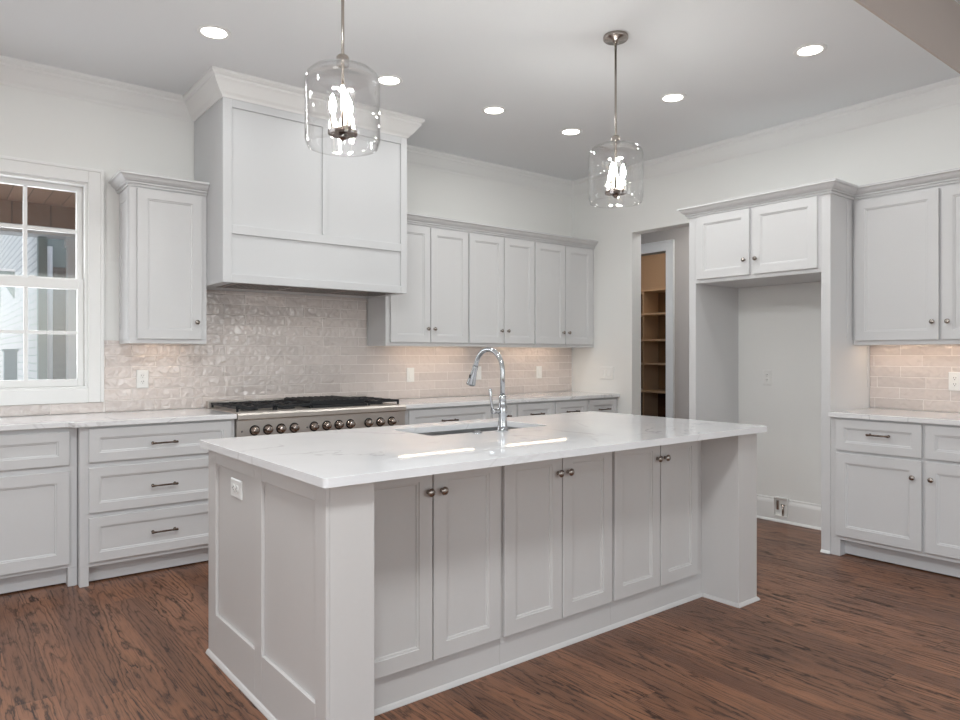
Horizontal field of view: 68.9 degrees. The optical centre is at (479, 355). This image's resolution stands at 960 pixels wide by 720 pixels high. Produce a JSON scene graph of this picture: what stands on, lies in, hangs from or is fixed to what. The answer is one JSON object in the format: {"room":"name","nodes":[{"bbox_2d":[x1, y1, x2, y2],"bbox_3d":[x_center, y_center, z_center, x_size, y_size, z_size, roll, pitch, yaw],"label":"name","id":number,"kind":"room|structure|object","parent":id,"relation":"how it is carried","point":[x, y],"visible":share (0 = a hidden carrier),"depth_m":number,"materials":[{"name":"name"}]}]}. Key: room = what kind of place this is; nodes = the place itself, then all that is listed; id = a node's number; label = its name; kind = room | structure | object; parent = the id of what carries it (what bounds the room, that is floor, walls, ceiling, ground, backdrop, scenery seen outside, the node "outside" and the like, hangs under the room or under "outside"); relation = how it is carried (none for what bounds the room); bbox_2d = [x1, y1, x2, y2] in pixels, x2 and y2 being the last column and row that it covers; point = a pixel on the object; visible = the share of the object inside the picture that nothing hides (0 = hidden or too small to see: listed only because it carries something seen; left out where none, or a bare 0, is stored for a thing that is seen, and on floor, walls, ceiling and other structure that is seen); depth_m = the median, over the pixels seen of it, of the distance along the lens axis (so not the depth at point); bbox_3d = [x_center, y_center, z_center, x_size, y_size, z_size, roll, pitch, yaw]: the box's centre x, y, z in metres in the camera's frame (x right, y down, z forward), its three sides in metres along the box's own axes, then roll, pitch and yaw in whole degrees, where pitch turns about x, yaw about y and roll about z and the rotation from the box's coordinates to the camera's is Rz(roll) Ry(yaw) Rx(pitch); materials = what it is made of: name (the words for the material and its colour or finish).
{"room":"kitchen","nodes":[
{"label":"kitchen","id":0,"kind":"room"},
{"bbox_2d":[0,84,571,416],"bbox_3d":[-2.252,-0.280,4.687,8.282,3.120,0.140,0,0,-38],"label":"wall","id":1,"kind":"structure","parent":0,"point":[34,125],"depth_m":4.56,"materials":[{"name":"paint"}]},
{"bbox_2d":[0,155,103,405],"bbox_3d":[-2.875,-0.438,4.175,1.106,1.473,0.170,0,0,-38],"label":"window","id":2,"kind":"structure","parent":1,"relation":"in","point":[88,283],"depth_m":4.40,"materials":[{"name":"wood"}]},
{"bbox_2d":[0,55,192,121],"bbox_3d":[-3.646,-1.671,3.435,4.343,0.138,0.095,0,0,-38],"label":"trim","id":3,"kind":"structure","parent":1,"relation":"attached to","point":[14,72],"depth_m":4.38,"materials":[{"name":"wood"}]},
{"bbox_2d":[108,170,209,343],"bbox_3d":[-2.069,-0.595,4.515,0.526,1.044,0.356,0,0,-38],"label":"upper cabinet","id":4,"kind":"object","parent":1,"relation":"attached to","point":[162,219],"visible":1,"depth_m":4.42,"materials":[{"name":"paint"}]},
{"bbox_2d":[0,290,571,416],"bbox_3d":[-1.203,-0.065,5.420,5.438,0.860,0.009,0,0,-38],"label":"wall tile","id":5,"kind":"structure","parent":1,"relation":"attached to","point":[258,345],"depth_m":5.25,"materials":[{"name":"tile"}]},
{"bbox_2d":[136,370,148,387],"bbox_3d":[-2.218,0.156,4.604,0.073,0.120,0.010,0,0,-38],"label":"power outlet","id":6,"kind":"object","parent":5,"relation":"attached to","point":[142,376],"visible":1,"depth_m":4.60,"materials":[{"name":"white plastic"}]},
{"bbox_2d":[407,368,413,381],"bbox_3d":[-0.583,0.166,5.896,0.073,0.120,0.012,0,0,-38],"label":"light switch","id":7,"kind":"object","parent":5,"relation":"attached to","point":[410,371],"visible":1,"depth_m":5.89,"materials":[{"name":"white plastic"}]},
{"bbox_2d":[476,366,480,379],"bbox_3d":[-0.015,0.163,6.345,0.073,0.120,0.012,0,0,-38],"label":"light switch","id":8,"kind":"object","parent":5,"relation":"attached to","point":[478,377],"visible":0.69,"depth_m":6.35,"materials":[{"name":"white plastic"}]},
{"bbox_2d":[536,366,541,377],"bbox_3d":[0.577,0.166,6.813,0.073,0.120,0.012,0,0,-38],"label":"light switch","id":9,"kind":"object","parent":5,"relation":"attached to","point":[538,368],"visible":1,"depth_m":6.81,"materials":[{"name":"white plastic"}]},
{"bbox_2d":[183,66,424,298],"bbox_3d":[-1.226,-1.095,4.959,1.534,1.288,0.706,0,0,-38],"label":"range hood","id":10,"kind":"object","parent":1,"relation":"attached to","point":[284,216],"visible":1,"depth_m":4.66,"materials":[{"name":"paint"}]},
{"bbox_2d":[368,212,471,345],"bbox_3d":[-0.486,-0.595,5.760,0.800,1.044,0.344,0,0,-38],"label":"upper cabinet","id":11,"kind":"object","parent":1,"relation":"attached to","point":[433,311],"visible":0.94,"depth_m":5.65,"materials":[{"name":"paint"}]},
{"bbox_2d":[468,222,537,346],"bbox_3d":[0.125,-0.595,6.243,0.757,1.044,0.344,0,0,-38],"label":"upper cabinet","id":12,"kind":"object","parent":1,"relation":"attached to","point":[501,260],"visible":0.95,"depth_m":6.12,"materials":[{"name":"paint"}]},
{"bbox_2d":[534,232,597,347],"bbox_3d":[0.736,-0.595,6.726,0.800,1.044,0.344,0,0,-38],"label":"upper cabinet","id":13,"kind":"object","parent":1,"relation":"attached to","point":[564,265],"visible":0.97,"depth_m":6.61,"materials":[{"name":"paint"}]},
{"bbox_2d":[0,0,959,180],"bbox_3d":[-1.151,-1.790,3.271,8.052,0.100,3.447,0,0,-38],"label":"ceiling","id":14,"kind":"structure","parent":0,"point":[548,63],"depth_m":4.14,"materials":[{"name":"paint"}]},
{"bbox_2d":[197,24,230,39],"bbox_3d":[-1.432,-1.736,3.771,0.176,0.007,0.176,0,0,-38],"label":"recessed light","id":15,"kind":"object","parent":14,"relation":"in","point":[214,32],"visible":1,"depth_m":3.76,"materials":[{"name":"plastic"}]},
{"bbox_2d":[304,0,379,156],"bbox_3d":[-0.547,-1.284,2.793,0.296,0.911,0.296,0,0,-38],"label":"pendant light","id":16,"kind":"object","parent":14,"relation":"hanging from","point":[343,132],"visible":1,"depth_m":2.78,"materials":[{"name":"clear glass"}]},
{"bbox_2d":[328,91,356,140],"bbox_3d":[-0.547,-0.948,2.793,0.116,0.187,0.116,0,0,-38],"label":"bulb","id":17,"kind":"object","parent":16,"relation":"on","point":[343,132],"depth_m":2.78,"materials":[{"name":"white glass"}]},
{"bbox_2d":[375,74,402,85],"bbox_3d":[-0.575,-1.736,4.428,0.176,0.007,0.176,0,0,-38],"label":"recessed light","id":18,"kind":"object","parent":14,"relation":"in","point":[387,80],"visible":0.94,"depth_m":4.42,"materials":[{"name":"plastic"}]},
{"bbox_2d":[482,106,505,114],"bbox_3d":[0.100,-1.736,4.971,0.176,0.007,0.176,0,0,-38],"label":"recessed light","id":19,"kind":"object","parent":14,"relation":"in","point":[491,110],"visible":1,"depth_m":4.97,"materials":[{"name":"plastic"}]},
{"bbox_2d":[560,128,581,135],"bbox_3d":[0.709,-1.736,5.449,0.176,0.007,0.176,0,0,-38],"label":"recessed light","id":20,"kind":"object","parent":14,"relation":"in","point":[568,131],"visible":1,"depth_m":5.43,"materials":[{"name":"plastic"}]},
{"bbox_2d":[588,30,643,207],"bbox_3d":[0.740,-1.284,3.817,0.296,0.911,0.296,0,0,-38],"label":"pendant light","id":21,"kind":"object","parent":14,"relation":"hanging from","point":[617,37],"visible":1,"depth_m":3.80,"materials":[{"name":"clear glass"}]},
{"bbox_2d":[605,162,625,197],"bbox_3d":[0.740,-0.948,3.817,0.116,0.187,0.116,0,0,-38],"label":"bulb","id":22,"kind":"object","parent":21,"relation":"on","point":[614,192],"depth_m":3.80,"materials":[{"name":"white glass"}]},
{"bbox_2d":[660,93,685,102],"bbox_3d":[1.303,-1.736,4.729,0.176,0.007,0.176,0,0,-38],"label":"recessed light","id":23,"kind":"object","parent":14,"relation":"in","point":[671,97],"visible":1,"depth_m":4.72,"materials":[{"name":"plastic"}]},
{"bbox_2d":[793,43,826,56],"bbox_3d":[1.882,-1.736,3.993,0.176,0.007,0.176,0,0,-38],"label":"recessed light","id":24,"kind":"object","parent":14,"relation":"in","point":[813,49],"visible":1,"depth_m":3.99,"materials":[{"name":"plastic"}]},
{"bbox_2d":[0,518,959,719],"bbox_3d":[2.275,1.330,2.120,12.200,0.100,9.703,0,0,-38],"label":"floor","id":25,"kind":"structure","parent":0,"point":[846,636],"depth_m":2.95,"materials":[{"name":"brown wood"}]},
{"bbox_2d":[0,427,76,593],"bbox_3d":[-2.746,0.838,3.809,0.898,0.884,0.600,0,0,-38],"label":"base cabinet","id":26,"kind":"object","parent":25,"relation":"on","point":[38,467],"visible":0.91,"depth_m":3.78,"materials":[{"name":"paint"}]},
{"bbox_2d":[77,419,233,587],"bbox_3d":[-2.039,0.838,4.330,0.851,0.884,0.660,0,0,-38],"label":"base cabinet","id":27,"kind":"object","parent":25,"relation":"on","point":[143,489],"visible":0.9,"depth_m":4.04,"materials":[{"name":"paint"}]},
{"bbox_2d":[0,408,236,430],"bbox_3d":[-2.420,0.381,4.038,1.814,0.030,0.646,0,0,-38],"label":"countertop","id":28,"kind":"structure","parent":27,"relation":"on","point":[82,420],"depth_m":4.10,"materials":[{"name":"white stone"}]},
{"bbox_2d":[206,450,373,719],"bbox_3d":[-0.754,0.838,2.615,0.180,0.884,1.142,0,0,-38],"label":"island end panel","id":29,"kind":"object","parent":25,"relation":"on","point":[291,561],"visible":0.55,"depth_m":2.36,"materials":[{"name":"paint"}]},
{"bbox_2d":[231,477,241,499],"bbox_3d":[-0.966,0.528,2.770,0.010,0.073,0.120,0,0,-38],"label":"power outlet","id":30,"kind":"object","parent":29,"relation":"attached to","point":[236,485],"visible":1,"depth_m":2.76,"materials":[{"name":"white plastic"}]},
{"bbox_2d":[206,395,405,436],"bbox_3d":[-1.205,0.794,4.963,1.230,0.972,0.684,0,0,-38],"label":"gas range","id":31,"kind":"object","parent":25,"relation":"on","point":[255,417],"visible":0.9,"depth_m":4.75,"materials":[{"name":"silver metal"}]},
{"bbox_2d":[374,466,501,715],"bbox_3d":[-0.463,0.838,2.968,0.712,0.884,0.950,0,0,-38],"label":"base cabinet","id":32,"kind":"object","parent":25,"relation":"on","point":[437,536],"visible":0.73,"depth_m":2.63,"materials":[{"name":"paint"}]},
{"bbox_2d":[405,404,490,424],"bbox_3d":[-0.408,0.838,5.639,0.848,0.884,0.630,0,0,-38],"label":"base cabinet","id":33,"kind":"object","parent":25,"relation":"on","point":[468,412],"visible":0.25,"depth_m":5.41,"materials":[{"name":"paint"}]},
{"bbox_2d":[491,403,515,418],"bbox_3d":[0.031,0.838,5.986,0.269,0.884,0.630,0,0,-38],"label":"base cabinet","id":34,"kind":"object","parent":25,"relation":"on","point":[511,407],"visible":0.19,"depth_m":5.80,"materials":[{"name":"paint"}]},
{"bbox_2d":[516,399,586,416],"bbox_3d":[0.478,0.838,6.340,0.869,0.884,0.630,0,0,-38],"label":"base cabinet","id":35,"kind":"object","parent":25,"relation":"on","point":[575,405],"visible":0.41,"depth_m":6.09,"materials":[{"name":"paint"}]},
{"bbox_2d":[500,452,611,669],"bbox_3d":[0.082,0.838,3.398,0.674,0.884,0.950,0,0,-38],"label":"base cabinet","id":36,"kind":"object","parent":25,"relation":"on","point":[556,514],"visible":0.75,"depth_m":3.02,"materials":[{"name":"paint"}]},
{"bbox_2d":[587,397,616,412],"bbox_3d":[0.978,0.838,6.735,0.405,0.884,0.630,0,0,-38],"label":"drawer","id":37,"kind":"object","parent":25,"relation":"on","point":[609,405],"visible":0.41,"depth_m":6.51,"materials":[{"name":"paint"}]},
{"bbox_2d":[386,391,619,408],"bbox_3d":[0.194,0.381,6.124,2.396,0.030,0.616,0,0,-38],"label":"countertop","id":38,"kind":"structure","parent":37,"relation":"on","point":[411,403],"depth_m":5.91,"materials":[{"name":"white stone"}]},
{"bbox_2d":[610,440,702,629],"bbox_3d":[0.631,0.838,3.833,0.725,0.884,0.950,0,0,-38],"label":"base cabinet","id":39,"kind":"object","parent":25,"relation":"on","point":[657,490],"visible":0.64,"depth_m":3.46,"materials":[{"name":"paint"}]},
{"bbox_2d":[200,411,766,487],"bbox_3d":[0.138,0.381,3.322,2.488,0.030,1.213,0,0,-38],"label":"countertop","id":40,"kind":"structure","parent":39,"relation":"on","point":[344,457],"depth_m":2.87,"materials":[{"name":"white stone"}]},
{"bbox_2d":[416,426,517,435],"bbox_3d":[-0.040,0.490,3.536,0.763,0.187,0.381,0,0,-38],"label":"sink","id":41,"kind":"object","parent":40,"relation":"in","point":[488,428],"visible":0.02,"depth_m":3.72,"materials":[{"name":"silver metal"}]},
{"bbox_2d":[466,347,508,431],"bbox_3d":[0.011,0.164,3.447,0.114,0.405,0.302,0,0,-38],"label":"kitchen faucet","id":42,"kind":"object","parent":40,"relation":"on","point":[501,410],"visible":1,"depth_m":3.36,"materials":[{"name":"silver metal"}]},
{"bbox_2d":[702,433,759,607],"bbox_3d":[1.038,0.838,4.043,0.198,0.884,1.127,0,0,-38],"label":"island end panel","id":43,"kind":"object","parent":25,"relation":"on","point":[729,464],"visible":0.39,"depth_m":3.63,"materials":[{"name":"paint"}]},
{"bbox_2d":[677,178,869,553],"bbox_3d":[2.131,0.082,5.089,0.646,2.397,1.192,0,0,-38],"label":"tall cabinet","id":44,"kind":"object","parent":25,"relation":"on","point":[803,233],"visible":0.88,"depth_m":4.83,"materials":[{"name":"paint"}]},
{"bbox_2d":[831,417,959,577],"bbox_3d":[2.787,0.838,4.258,0.626,0.884,1.050,0,0,-38],"label":"base cabinet","id":45,"kind":"object","parent":25,"relation":"on","point":[895,486],"visible":0.98,"depth_m":4.20,"materials":[{"name":"paint"}]},
{"bbox_2d":[828,408,959,425],"bbox_3d":[2.800,0.381,4.258,0.605,0.030,1.066,0,0,-38],"label":"countertop","id":46,"kind":"structure","parent":45,"relation":"on","point":[914,416],"depth_m":4.32,"materials":[{"name":"white stone"}]},
{"bbox_2d":[641,253,665,389],"bbox_3d":[2.060,-0.095,8.897,1.430,2.750,3.800,0,0,-38],"label":"wall","id":47,"kind":"structure","parent":0,"point":[653,267],"depth_m":9.51,"materials":[{"name":"paint"}]},
{"bbox_2d":[641,226,688,418],"bbox_3d":[1.270,-0.095,7.826,1.138,2.750,5.700,0,0,-38],"label":"wall","id":48,"kind":"structure","parent":0,"point":[680,235],"depth_m":7.46,"materials":[{"name":"paint"}]},
{"bbox_2d":[641,239,674,417],"bbox_3d":[1.759,0.020,7.907,0.030,2.520,1.028,0,0,-38],"label":"trim","id":49,"kind":"structure","parent":48,"relation":"attached to","point":[668,246],"depth_m":7.54,"materials":[{"name":"wood"}]},
{"bbox_2d":[572,103,959,504],"bbox_3d":[3.936,-0.485,3.434,0.130,3.530,9.503,0,0,-38],"label":"wall","id":50,"kind":"structure","parent":0,"point":[779,326],"depth_m":5.46,"materials":[{"name":"paint"}]},
{"bbox_2d":[600,367,613,378],"bbox_3d":[1.222,0.172,6.750,0.012,0.120,0.165,0,0,-38],"label":"light switch","id":51,"kind":"object","parent":50,"relation":"attached to","point":[605,372],"visible":1,"depth_m":6.74,"materials":[{"name":"white plastic"}]},
{"bbox_2d":[407,76,959,196],"bbox_3d":[1.079,-1.671,5.035,2.365,0.138,3.447,0,0,-38],"label":"trim","id":52,"kind":"structure","parent":50,"relation":"attached to","point":[944,93],"depth_m":5.72,"materials":[{"name":"paint"}]},
{"bbox_2d":[763,370,771,384],"bbox_3d":[2.241,0.174,5.463,0.010,0.120,0.073,0,0,-38],"label":"power outlet","id":53,"kind":"object","parent":50,"relation":"attached to","point":[767,374],"visible":1,"depth_m":5.46,"materials":[{"name":"white plastic"}]},
{"bbox_2d":[773,496,788,517],"bbox_3d":[2.308,1.166,5.367,0.022,0.145,0.112,0,0,-38],"label":"outlet box","id":54,"kind":"object","parent":50,"relation":"attached to","point":[780,505],"visible":1,"depth_m":5.37,"materials":[{"name":"white plastic"}]},
{"bbox_2d":[757,494,820,529],"bbox_3d":[2.373,1.189,5.282,0.027,0.182,0.945,0,0,-38],"label":"baseboard","id":55,"kind":"structure","parent":50,"relation":"attached to","point":[803,514],"depth_m":5.28,"materials":[{"name":"wood"}]},
{"bbox_2d":[853,167,959,344],"bbox_3d":[2.907,-0.592,4.356,0.315,1.050,1.046,0,0,-38],"label":"upper cabinet","id":56,"kind":"object","parent":50,"relation":"attached to","point":[906,230],"visible":0.98,"depth_m":4.44,"materials":[{"name":"paint"}]},
{"bbox_2d":[870,344,959,412],"bbox_3d":[3.064,0.148,4.423,0.009,0.435,1.136,0,0,-38],"label":"wall tile","id":57,"kind":"structure","parent":50,"relation":"attached to","point":[906,377],"depth_m":4.65,"materials":[{"name":"tile"}]},
{"bbox_2d":[949,372,959,390],"bbox_3d":[3.023,0.167,4.457,0.010,0.120,0.073,0,0,-38],"label":"power outlet","id":58,"kind":"object","parent":57,"relation":"attached to","point":[954,377],"visible":1,"depth_m":4.46,"materials":[{"name":"white plastic"}]},
{"bbox_2d":[854,0,959,73],"bbox_3d":[-0.106,-1.995,1.950,8.052,0.510,0.102,0,0,-38],"label":"wall header","id":59,"kind":"structure","parent":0,"point":[933,25],"depth_m":3.99,"materials":[{"name":"paint"}]},
{"bbox_3d":[1.553,1.330,9.709,3.918,0.100,3.097,0,0,-38],"label":"floor","id":60,"kind":"structure","parent":0,"visible":0},
{"bbox_2d":[641,288,665,416],"bbox_3d":[2.413,0.209,9.176,0.329,2.142,2.638,0,0,-38],"label":"pantry shelving","id":61,"kind":"object","parent":60,"relation":"on","point":[653,301],"visible":0.16,"depth_m":9.36,"materials":[{"name":"brown wood"}]},
{"label":"outside","id":62,"kind":"structure","parent":0,"visible":0},
{"bbox_3d":[-6.891,1.490,8.028,11.152,0.180,10.857,0,0,-38],"label":"patio","id":63,"kind":"object","parent":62,"visible":0},
{"bbox_2d":[2,349,18,379],"bbox_3d":[-3.911,0.675,5.831,0.110,1.450,0.110,0,0,-38],"label":"utility box","id":64,"kind":"object","parent":63,"relation":"on","point":[9,355],"visible":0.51,"depth_m":5.79,"materials":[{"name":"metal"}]},
{"bbox_2d":[47,246,52,378],"bbox_3d":[-4.441,0.140,7.223,0.056,2.520,0.053,0,0,-38],"label":"downspout","id":65,"kind":"object","parent":63,"relation":"on","point":[49,248],"visible":0.53,"depth_m":7.20,"materials":[{"name":"metal"}]},
{"bbox_2d":[64,238,75,378],"bbox_3d":[-3.870,0.151,6.629,0.100,2.500,0.130,0,0,-38],"label":"porch post","id":66,"kind":"object","parent":63,"relation":"on","point":[69,243],"visible":0.4,"depth_m":6.59,"materials":[{"name":"wood"}]},
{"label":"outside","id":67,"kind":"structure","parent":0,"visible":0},
{"bbox_2d":[0,199,75,228],"bbox_3d":[-4.715,-1.307,5.961,8.000,0.265,0.200,0,0,-38],"label":"beam","id":68,"kind":"structure","parent":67,"point":[45,215],"depth_m":6.38,"materials":[{"name":"brown wood"}]},
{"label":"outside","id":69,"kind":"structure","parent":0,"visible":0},
{"bbox_2d":[0,183,75,207],"bbox_3d":[-3.922,-1.400,4.958,8.000,0.040,2.356,0,0,-38],"label":"ceiling","id":70,"kind":"structure","parent":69,"point":[7,191],"depth_m":6.05,"materials":[{"name":"brown wood"}]},
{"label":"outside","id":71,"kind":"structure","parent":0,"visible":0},
{"bbox_2d":[0,234,46,379],"bbox_3d":[-6.350,-0.460,9.398,0.070,3.720,7.380,0,0,-38],"label":"wall","id":72,"kind":"structure","parent":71,"point":[11,247],"depth_m":7.11,"materials":[{"name":"white paint"}]},
{"bbox_2d":[0,268,14,297],"bbox_3d":[-5.562,-0.840,8.223,0.150,0.340,0.140,0,0,-38],"label":"bracket","id":73,"kind":"object","parent":72,"relation":"attached to","point":[6,271],"visible":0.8,"depth_m":8.20,"materials":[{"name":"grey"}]},
{"bbox_2d":[0,222,75,239],"bbox_3d":[-4.715,-1.137,5.961,8.000,0.074,0.240,0,0,-38],"label":"trim","id":74,"kind":"structure","parent":72,"relation":"attached to","point":[3,230],"depth_m":6.39,"materials":[{"name":"wood"}]},
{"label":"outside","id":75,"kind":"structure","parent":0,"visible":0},
{"bbox_2d":[47,239,76,378],"bbox_3d":[-4.082,-0.260,7.672,1.285,3.320,0.100,0,0,-38],"label":"wall","id":76,"kind":"structure","parent":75,"point":[59,295],"depth_m":7.35,"materials":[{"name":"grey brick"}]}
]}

